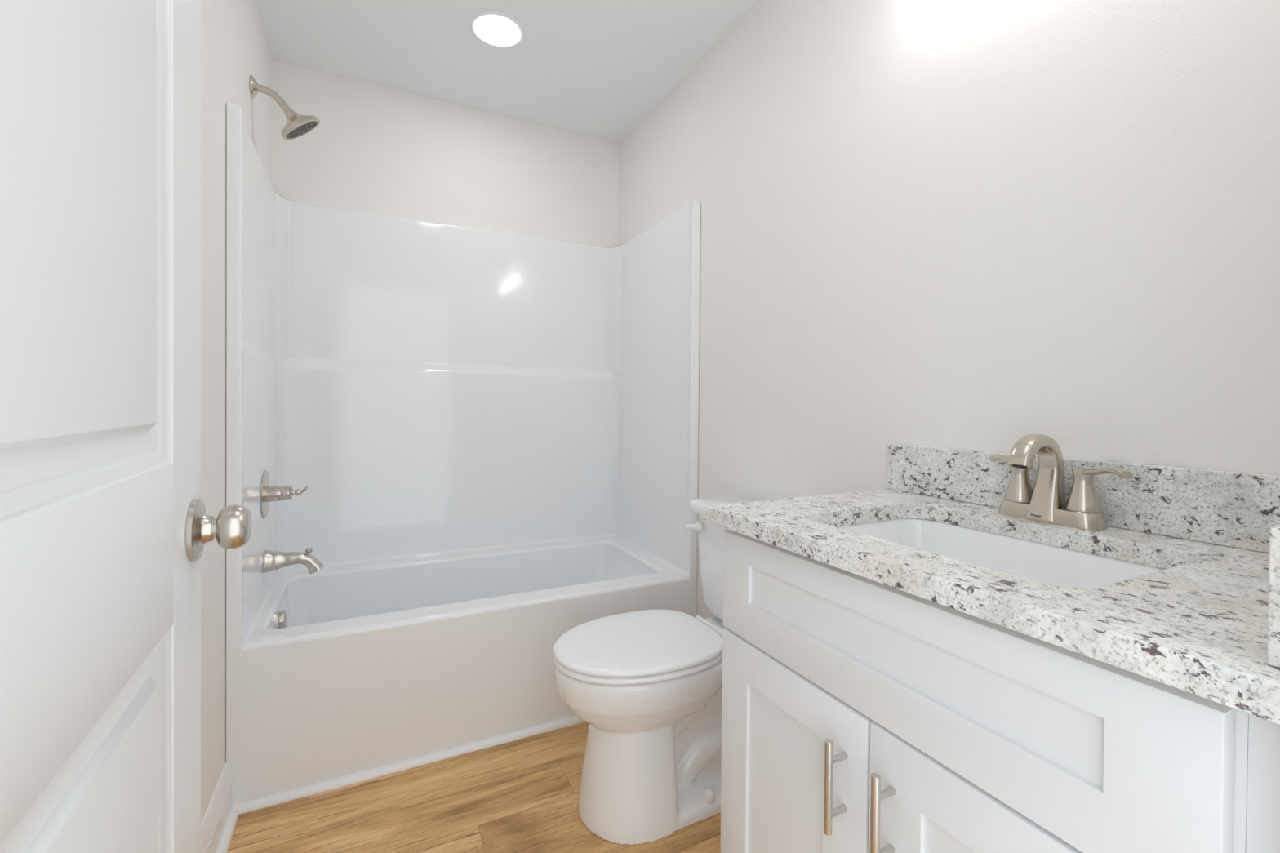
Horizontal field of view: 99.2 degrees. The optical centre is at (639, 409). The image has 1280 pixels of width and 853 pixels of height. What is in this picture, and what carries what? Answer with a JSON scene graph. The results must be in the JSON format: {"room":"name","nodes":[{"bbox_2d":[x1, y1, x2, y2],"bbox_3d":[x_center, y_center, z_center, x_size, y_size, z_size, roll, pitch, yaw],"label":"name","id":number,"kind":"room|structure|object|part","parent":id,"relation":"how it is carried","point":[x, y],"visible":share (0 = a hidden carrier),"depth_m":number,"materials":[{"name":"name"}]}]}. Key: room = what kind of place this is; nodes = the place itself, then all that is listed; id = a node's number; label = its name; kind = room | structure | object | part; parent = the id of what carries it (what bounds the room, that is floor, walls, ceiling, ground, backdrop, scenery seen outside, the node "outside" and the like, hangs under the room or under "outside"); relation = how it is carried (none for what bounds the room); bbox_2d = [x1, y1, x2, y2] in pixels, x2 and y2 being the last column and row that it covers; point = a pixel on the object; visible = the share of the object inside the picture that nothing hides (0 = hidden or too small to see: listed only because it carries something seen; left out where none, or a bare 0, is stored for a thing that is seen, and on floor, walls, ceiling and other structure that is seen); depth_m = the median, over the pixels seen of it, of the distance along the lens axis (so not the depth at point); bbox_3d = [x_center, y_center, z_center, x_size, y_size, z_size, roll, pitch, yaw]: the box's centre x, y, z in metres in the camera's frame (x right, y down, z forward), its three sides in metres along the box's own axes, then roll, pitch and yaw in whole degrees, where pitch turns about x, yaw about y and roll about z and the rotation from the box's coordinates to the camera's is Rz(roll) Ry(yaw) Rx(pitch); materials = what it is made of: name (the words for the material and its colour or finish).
{"room":"bathroom","nodes":[
{"label":"bathroom","id":0,"kind":"room"},
{"bbox_2d":[200,0,272,823],"bbox_3d":[-0.943,-0.133,0.990,0.120,2.464,2.565,0,1,-27],"label":"wall","id":1,"kind":"structure","parent":0,"point":[234,45],"depth_m":1.37,"materials":[{"name":"white paint"}]},
{"bbox_2d":[200,762,232,852],"bbox_3d":[-0.743,1.034,0.731,0.015,0.140,1.660,0,1,-27],"label":"baseboard","id":2,"kind":"structure","parent":1,"relation":"attached to","point":[214,822],"depth_m":1.35,"materials":[{"name":"white paint"}]},
{"bbox_2d":[216,805,239,852],"bbox_3d":[-0.728,1.095,0.739,0.018,0.018,1.659,0,1,-27],"label":"trim","id":3,"kind":"structure","parent":1,"relation":"attached to","point":[229,828],"depth_m":1.40,"materials":[{"name":"white paint"}]},
{"bbox_2d":[249,74,319,140],"bbox_3d":[-1.176,-0.991,1.813,0.192,0.179,0.132,0,1,-27],"label":"shower","id":4,"kind":"object","parent":1,"relation":"attached to","point":[296,126],"visible":1,"depth_m":1.79,"materials":[{"name":"silver metal"}]},
{"bbox_3d":[-1.206,-1.020,1.786,0.107,0.075,0.023,0,1,-27],"label":"arm","id":5,"kind":"part","parent":4,"relation":"part of","materials":[{"name":"silver metal"}]},
{"bbox_3d":[-1.140,-0.946,1.831,0.100,0.079,0.122,0,1,-27],"label":"nozzle plate","id":6,"kind":"part","parent":4,"relation":"part of","materials":[{"name":"grey"}]},
{"bbox_2d":[272,60,618,248],"bbox_3d":[-0.819,-0.149,2.553,1.738,2.464,0.120,0,1,-27],"label":"wall","id":7,"kind":"structure","parent":0,"point":[373,148],"depth_m":2.43,"materials":[{"name":"white paint"}]},
{"bbox_2d":[226,721,720,852],"bbox_3d":[-0.194,1.133,1.292,1.738,0.060,2.970,0,1,-27],"label":"floor","id":8,"kind":"structure","parent":0,"point":[521,795],"depth_m":1.47,"materials":[{"name":"brown wood"}]},
{"bbox_2d":[226,102,700,805],"bbox_3d":[-0.618,0.134,2.148,1.495,1.912,0.789,0,1,-27],"label":"bathtub","id":9,"kind":"object","parent":8,"relation":"on","point":[491,437],"visible":0.91,"depth_m":2.24,"materials":[{"name":"white plastic"}]},
{"bbox_2d":[277,609,287,628],"bbox_3d":[-1.207,0.714,1.836,0.027,0.074,0.068,0,1,-27],"label":"overflow cover","id":10,"kind":"object","parent":9,"relation":"attached to","point":[282,617],"visible":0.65,"depth_m":1.81,"materials":[{"name":"silver metal"}]},
{"bbox_2d":[260,469,307,519],"bbox_3d":[-1.206,0.284,1.857,0.125,0.164,0.164,0,1,-27],"label":"shower valve","id":11,"kind":"object","parent":9,"relation":"attached to","point":[268,494],"visible":1,"depth_m":1.83,"materials":[{"name":"silver metal"}]},
{"bbox_3d":[-1.161,0.277,1.879,0.027,0.025,0.018,1,1,1],"label":"lever","id":12,"kind":"part","parent":11,"relation":"part of","materials":[{"name":"silver metal"}]},
{"bbox_2d":[262,547,324,574],"bbox_3d":[-1.185,0.520,1.861,0.180,0.093,0.066,0,1,-27],"label":"tub spout","id":13,"kind":"object","parent":9,"relation":"attached to","point":[271,560],"visible":0.98,"depth_m":1.84,"materials":[{"name":"silver metal"}]},
{"bbox_3d":[-1.144,0.492,1.881,0.021,0.029,0.021,0,1,-27],"label":"diverter knob","id":14,"kind":"part","parent":13,"relation":"part of","materials":[{"name":"silver metal"}]},
{"bbox_2d":[233,715,584,814],"bbox_3d":[-0.446,1.086,1.798,1.468,0.018,0.018,0,1,-27],"label":"trim","id":15,"kind":"structure","parent":9,"relation":"attached to","point":[287,796],"depth_m":1.65,"materials":[{"name":"white paint"}]},
{"bbox_2d":[240,536,689,803],"bbox_3d":[-0.624,0.865,2.156,1.495,0.448,0.788,0,1,-27],"label":"tub basin","id":16,"kind":"object","parent":9,"relation":"in","point":[382,660],"depth_m":1.76,"materials":[{"name":"white plastic"}]},
{"bbox_2d":[552,496,751,845],"bbox_3d":[0.094,0.701,1.577,0.702,0.802,0.408,0,1,-27],"label":"toilet","id":17,"kind":"object","parent":8,"relation":"on","point":[647,684],"visible":0.79,"depth_m":1.43,"materials":[{"name":"white ceramic"}]},
{"bbox_3d":[-0.011,0.645,1.524,0.467,0.018,0.374,0,1,-27],"label":"seat lid","id":18,"kind":"part","parent":17,"relation":"part of","materials":[{"name":"white plastic"}]},
{"bbox_3d":[-0.011,0.667,1.524,0.465,0.017,0.372,0,1,-27],"label":"seat","id":19,"kind":"part","parent":17,"relation":"part of","materials":[{"name":"white plastic"}]},
{"bbox_3d":[0.090,0.889,1.578,0.688,0.426,0.355,0,1,-27],"label":"bowl","id":20,"kind":"part","parent":17,"relation":"part of","materials":[{"name":"white ceramic"}]},
{"bbox_3d":[0.178,0.383,1.788,0.042,0.034,0.049,0,1,-27],"label":"flush lever","id":21,"kind":"part","parent":17,"relation":"part of","materials":[{"name":"white plastic"}]},
{"bbox_3d":[0.326,0.499,1.690,0.176,0.328,0.378,0,1,-27],"label":"tank","id":22,"kind":"part","parent":17,"relation":"part of","materials":[{"name":"white ceramic"}]},
{"bbox_3d":[0.323,0.319,1.685,0.199,0.036,0.408,0,1,-27],"label":"tank lid","id":23,"kind":"part","parent":17,"relation":"part of","materials":[{"name":"white ceramic"}]},
{"bbox_2d":[720,529,1279,852],"bbox_3d":[0.545,0.672,0.863,0.560,0.884,0.756,0,1,-27],"label":"vanity cabinet","id":24,"kind":"object","parent":8,"relation":"on","point":[860,714],"visible":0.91,"depth_m":0.68,"materials":[{"name":"white paint"}]},
{"bbox_3d":[0.249,0.712,0.938,0.019,0.546,0.354,0,1,-27],"label":"door","id":25,"kind":"part","parent":24,"relation":"part of","materials":[{"name":"white paint"}]},
{"bbox_3d":[0.287,0.549,0.799,0.040,0.135,0.012,0,1,-27],"label":"handle","id":26,"kind":"part","parent":24,"relation":"part of","materials":[{"name":"silver metal"}]},
{"bbox_3d":[0.323,0.550,0.726,0.040,0.135,0.012,0,1,-27],"label":"handle","id":27,"kind":"part","parent":24,"relation":"part of","materials":[{"name":"silver metal"}]},
{"bbox_3d":[0.409,0.717,0.618,0.019,0.546,0.354,0,1,-27],"label":"door","id":28,"kind":"part","parent":24,"relation":"part of","materials":[{"name":"white paint"}]},
{"bbox_2d":[704,488,1279,724],"bbox_3d":[0.548,0.214,0.870,0.550,0.030,0.777,0,1,-27],"label":"countertop","id":29,"kind":"structure","parent":24,"relation":"on","point":[1197,625],"depth_m":0.63,"materials":[{"name":"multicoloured stone"}]},
{"bbox_2d":[835,518,1165,588],"bbox_3d":[0.534,0.304,0.878,0.381,0.149,0.497,0,1,-27],"label":"sink","id":30,"kind":"object","parent":29,"relation":"in","point":[1035,561],"visible":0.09,"depth_m":0.98,"materials":[{"name":"white ceramic"}]},
{"bbox_2d":[989,434,1133,530],"bbox_3d":[0.709,0.123,0.956,0.139,0.160,0.252,0,1,-27],"label":"faucet","id":31,"kind":"object","parent":29,"relation":"on","point":[1082,509],"visible":1,"depth_m":0.95,"materials":[{"name":"silver metal"}]},
{"bbox_3d":[0.709,0.100,1.054,0.033,0.022,0.080,0,1,-11],"label":"lever","id":32,"kind":"part","parent":31,"relation":"part of","materials":[{"name":"silver metal"}]},
{"bbox_3d":[0.716,0.135,1.026,0.050,0.072,0.050,0,1,-27],"label":"handle","id":33,"kind":"part","parent":31,"relation":"part of","materials":[{"name":"silver metal"}]},
{"bbox_3d":[0.699,0.123,0.960,0.125,0.160,0.055,0,1,-27],"label":"spout","id":34,"kind":"part","parent":31,"relation":"part of","materials":[{"name":"silver metal"}]},
{"bbox_3d":[0.736,0.185,0.980,0.057,0.027,0.167,0,1,-27],"label":"plate","id":35,"kind":"part","parent":31,"relation":"part of","materials":[{"name":"silver metal"}]},
{"bbox_3d":[0.761,0.136,0.934,0.050,0.072,0.050,0,1,-27],"label":"handle","id":36,"kind":"part","parent":31,"relation":"part of","materials":[{"name":"silver metal"}]},
{"bbox_3d":[0.762,0.102,0.894,0.034,0.022,0.106,1,1,1],"label":"lever","id":37,"kind":"part","parent":31,"relation":"part of","materials":[{"name":"silver metal"}]},
{"bbox_2d":[1266,524,1279,668],"bbox_3d":[0.733,0.148,0.538,0.516,0.110,0.020,0,1,-27],"label":"side splash","id":38,"kind":"object","parent":29,"relation":"on","point":[1273,606],"visible":1,"depth_m":0.43,"materials":[{"name":"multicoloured stone"}]},
{"bbox_3d":[0.348,0.618,0.783,0.017,0.780,0.722,0,1,-27],"label":"frame","id":39,"kind":"part","parent":24,"relation":"part of","materials":[{"name":"white paint"}]},
{"bbox_2d":[256,0,758,143],"bbox_3d":[-0.235,-1.403,1.391,1.738,0.080,2.685,0,1,-27],"label":"ceiling","id":40,"kind":"structure","parent":0,"point":[593,68],"depth_m":2.07,"materials":[{"name":"white paint"}]},
{"bbox_2d":[470,11,524,48],"bbox_3d":[-0.515,-1.370,1.967,0.188,0.005,0.188,0,1,-27],"label":"recessed light","id":41,"kind":"object","parent":40,"relation":"in","point":[496,29],"visible":1,"depth_m":1.96,"materials":[{"name":"white paint"}]},
{"bbox_2d":[475,14,519,44],"bbox_3d":[-0.515,-1.370,1.967,0.157,0.004,0.157,1,1,10],"label":"diffuser","id":42,"kind":"object","parent":41,"relation":"attached to","point":[491,29],"depth_m":1.96,"materials":[{"name":"white plastic"}]},
{"bbox_2d":[617,0,1279,618],"bbox_3d":[0.504,-0.128,1.713,0.120,2.464,2.565,0,1,-27],"label":"wall","id":43,"kind":"structure","parent":0,"point":[983,225],"depth_m":1.16,"materials":[{"name":"white paint"}]},
{"bbox_2d":[887,444,1279,553],"bbox_3d":[0.782,0.144,0.997,0.019,0.110,0.756,0,1,-27],"label":"backsplash","id":44,"kind":"structure","parent":43,"relation":"attached to","point":[1230,508],"depth_m":0.89,"materials":[{"name":"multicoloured stone"}]},
{"bbox_3d":[0.327,-0.113,0.255,1.498,2.464,0.115,0,1,-27],"label":"wall","id":45,"kind":"structure","parent":0,"visible":0},
{"bbox_2d":[0,0,251,852],"bbox_3d":[-0.366,0.076,0.366,0.090,2.055,0.718,0,1,-28],"label":"door","id":46,"kind":"structure","parent":45,"relation":"in","point":[105,527],"depth_m":0.41,"materials":[{"name":"white paint"}]},
{"bbox_3d":[-0.493,0.142,0.661,0.031,0.053,0.053,0,1,-28],"label":"knob","id":47,"kind":"part","parent":46,"relation":"part of","materials":[{"name":"silver metal"}]}
]}

